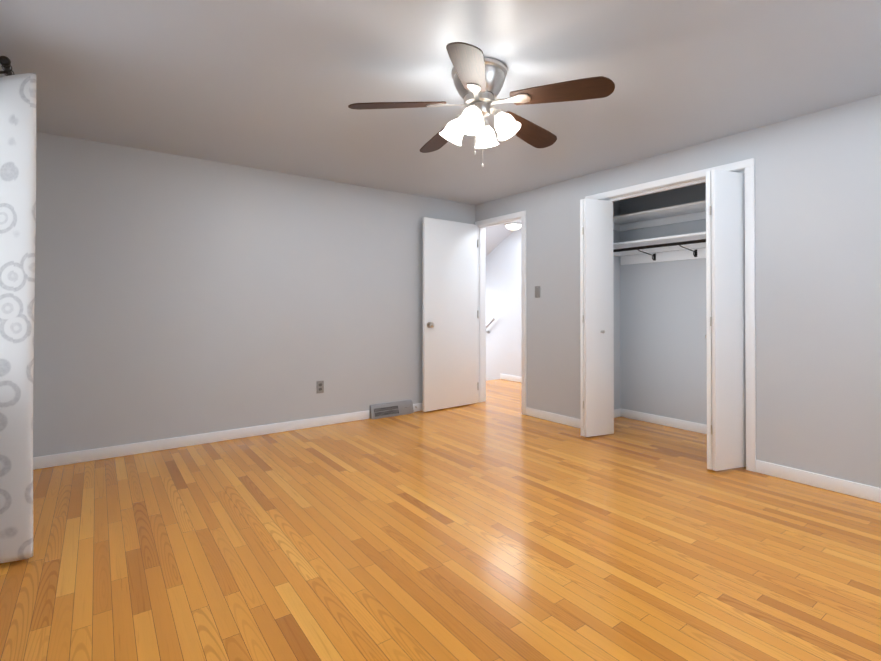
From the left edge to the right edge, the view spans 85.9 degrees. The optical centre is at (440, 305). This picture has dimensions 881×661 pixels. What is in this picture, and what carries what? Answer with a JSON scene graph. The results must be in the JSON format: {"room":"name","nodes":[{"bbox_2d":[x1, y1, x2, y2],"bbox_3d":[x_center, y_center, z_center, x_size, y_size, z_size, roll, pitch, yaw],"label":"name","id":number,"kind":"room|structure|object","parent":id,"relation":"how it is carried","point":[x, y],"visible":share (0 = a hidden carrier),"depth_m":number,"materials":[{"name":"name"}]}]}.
{"room":"empty bedroom","nodes":[
{"label":"empty bedroom","id":0,"kind":"room"},
{"bbox_2d":[33,132,474,456],"bbox_3d":[-1.203,-0.026,4.403,4.130,2.290,0.120,0,-1,-36],"label":"wall","id":1,"kind":"structure","parent":0,"point":[177,296],"depth_m":3.84,"materials":[{"name":"paint"}]},
{"bbox_2d":[33,410,369,469],"bbox_3d":[-1.756,1.074,3.908,2.605,0.082,0.017,0,-1,-36],"label":"baseboard","id":2,"kind":"structure","parent":1,"relation":"attached to","point":[46,461],"depth_m":3.72,"materials":[{"name":"white wood"}]},
{"bbox_2d":[317,381,323,392],"bbox_3d":[-1.114,0.759,4.383,0.070,0.114,0.007,0,-1,-36],"label":"electrical outlet plate","id":3,"kind":"object","parent":1,"relation":"attached to","point":[320,386],"visible":1,"depth_m":4.38,"materials":[{"name":"grey plastic"}]},
{"bbox_2d":[370,400,413,418],"bbox_3d":[-0.490,1.057,4.799,0.480,0.130,0.062,0,-1,-36],"label":"air vent","id":4,"kind":"object","parent":1,"relation":"in","point":[384,410],"visible":1,"depth_m":4.78,"materials":[{"name":"grey metal"}]},
{"bbox_2d":[413,403,422,411],"bbox_3d":[0.052,1.084,5.222,0.885,0.082,0.013,0,-1,-36],"label":"baseboard","id":5,"kind":"structure","parent":1,"relation":"attached to","point":[420,405],"depth_m":5.01,"materials":[{"name":"white wood"}]},
{"bbox_2d":[0,379,880,660],"bbox_3d":[0.536,1.135,3.172,5.750,0.050,6.250,0,-1,-36],"label":"floor","id":6,"kind":"structure","parent":0,"point":[497,525],"depth_m":2.11,"materials":[{"name":"brown wood"}]},
{"bbox_2d":[0,0,880,204],"bbox_3d":[0.238,-1.237,2.322,4.250,0.100,5.195,0,-1,-36],"label":"ceiling","id":7,"kind":"structure","parent":0,"point":[276,85],"depth_m":2.43,"materials":[{"name":"paint"}]},
{"bbox_2d":[348,42,614,166],"bbox_3d":[0.207,-0.940,2.437,1.230,0.489,1.237,0,-1,-36],"label":"fan","id":8,"kind":"object","parent":7,"relation":"hanging from","point":[478,77],"visible":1,"depth_m":2.31,"materials":[{"name":"brown wood"}]},
{"bbox_2d":[486,220,520,255],"bbox_3d":[0.095,-0.213,7.307,1.380,2.072,5.865,0,-1,-36],"label":"ceiling","id":9,"kind":"structure","parent":0,"point":[496,235],"depth_m":7.10,"materials":[{"name":"paint"}]},
{"bbox_2d":[505,223,520,229],"bbox_3d":[1.043,-1.111,6.738,0.256,0.084,0.256,0,-1,-36],"label":"flush-mount light","id":10,"kind":"object","parent":9,"relation":"attached to","point":[513,226],"visible":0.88,"depth_m":6.66,"materials":[{"name":"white glass"}]},
{"bbox_2d":[486,228,521,380],"bbox_3d":[0.792,1.198,7.613,0.120,4.690,5.800,0,-1,-36],"label":"wall","id":11,"kind":"structure","parent":0,"point":[503,310],"depth_m":7.24,"materials":[{"name":"paint"}]},
{"bbox_2d":[486,318,494,333],"bbox_3d":[0.128,1.104,8.354,0.084,1.795,2.473,0,-1,-36],"label":"handrail","id":12,"kind":"object","parent":11,"relation":"attached to","point":[489,323],"visible":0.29,"depth_m":7.43,"materials":[{"name":"grey"}]},
{"bbox_2d":[500,374,521,382],"bbox_3d":[1.647,1.092,6.319,0.017,0.082,2.460,0,-1,-36],"label":"baseboard","id":13,"kind":"structure","parent":11,"relation":"attached to","point":[502,376],"depth_m":7.11,"materials":[{"name":"white wood"}]},
{"bbox_2d":[613,200,620,409],"bbox_3d":[1.524,-0.024,4.645,0.570,2.290,0.120,0,-1,-36],"label":"wall","id":14,"kind":"structure","parent":0,"point":[616,204],"depth_m":4.75,"materials":[{"name":"paint"}]},
{"bbox_2d":[614,408,620,417],"bbox_3d":[1.568,1.079,4.585,0.580,0.082,0.017,0,-1,-36],"label":"baseboard","id":15,"kind":"structure","parent":14,"relation":"attached to","point":[617,412],"depth_m":4.72,"materials":[{"name":"white wood"}]},
{"bbox_2d":[621,182,706,424],"bbox_3d":[2.344,-0.028,4.153,0.120,2.290,1.640,0,-1,-36],"label":"wall","id":16,"kind":"structure","parent":0,"point":[660,364],"depth_m":4.40,"materials":[{"name":"paint"}]},
{"bbox_2d":[613,200,705,264],"bbox_3d":[2.115,-0.621,4.065,0.360,0.425,1.519,0,-1,-36],"label":"shelf unit","id":17,"kind":"object","parent":16,"relation":"attached to","point":[646,250],"visible":0.54,"depth_m":4.29,"materials":[{"name":"white wood"}]},
{"bbox_2d":[621,408,706,433],"bbox_3d":[2.254,1.076,4.153,0.017,0.082,1.520,0,-1,-36],"label":"baseboard","id":18,"kind":"structure","parent":16,"relation":"attached to","point":[661,420],"depth_m":4.38,"materials":[{"name":"white wood"}]},
{"bbox_2d":[475,94,880,487],"bbox_3d":[1.910,-0.033,3.526,0.120,2.290,4.955,0,-1,-36],"label":"wall","id":19,"kind":"structure","parent":0,"point":[818,279],"depth_m":2.97,"materials":[{"name":"paint"}]},
{"bbox_2d":[423,217,478,411],"bbox_3d":[0.136,0.098,5.157,0.771,2.030,0.140,0,-1,-36],"label":"door","id":20,"kind":"structure","parent":19,"relation":"in","point":[450,314],"depth_m":5.13,"materials":[{"name":"white wood"}]},
{"bbox_2d":[535,286,539,297],"bbox_3d":[0.968,-0.132,4.718,0.006,0.114,0.070,0,-1,-36],"label":"switch plate","id":21,"kind":"object","parent":19,"relation":"attached to","point":[537,291],"visible":1,"depth_m":4.72,"materials":[{"name":"grey plastic"}]},
{"bbox_2d":[526,407,580,428],"bbox_3d":[1.091,1.079,4.534,0.013,0.082,0.733,0,-1,-36],"label":"baseboard","id":22,"kind":"structure","parent":19,"relation":"attached to","point":[570,421],"depth_m":4.52,"materials":[{"name":"white wood"}]},
{"bbox_2d":[580,198,613,436],"bbox_3d":[1.319,0.110,4.062,0.304,2.013,0.196,0,-1,-36],"label":"bifold door","id":23,"kind":"structure","parent":19,"relation":"in","point":[596,328],"depth_m":4.00,"materials":[{"name":"white wood"}]},
{"bbox_2d":[705,169,745,470],"bbox_3d":[1.919,0.104,3.237,0.300,2.013,0.223,0,-1,-36],"label":"bifold door","id":24,"kind":"structure","parent":19,"relation":"in","point":[725,317],"depth_m":3.17,"materials":[{"name":"white wood"}]},
{"bbox_2d":[756,460,880,502],"bbox_3d":[2.693,1.062,2.320,0.017,0.082,2.037,0,-1,-36],"label":"baseboard","id":25,"kind":"structure","parent":19,"relation":"attached to","point":[859,490],"depth_m":2.86,"materials":[{"name":"white wood"}]},
{"bbox_3d":[-1.433,-0.051,1.101,0.120,2.290,5.195,0,-1,-36],"label":"wall","id":26,"kind":"structure","parent":0,"visible":0},
{"bbox_2d":[0,56,13,75],"bbox_3d":[-2.096,-1.028,2.252,0.148,0.072,0.677,0,-1,-36],"label":"curtain rod","id":27,"kind":"object","parent":26,"relation":"attached to","point":[5,62],"visible":0.25,"depth_m":2.05,"materials":[{"name":"brown metal"}]},
{"bbox_2d":[0,73,35,562],"bbox_3d":[-2.049,0.043,2.219,0.275,2.080,0.650,0,-1,-36],"label":"curtain","id":28,"kind":"object","parent":27,"relation":"hanging from","point":[17,181],"visible":1,"depth_m":2.02,"materials":[{"name":"fabric"}]}
]}

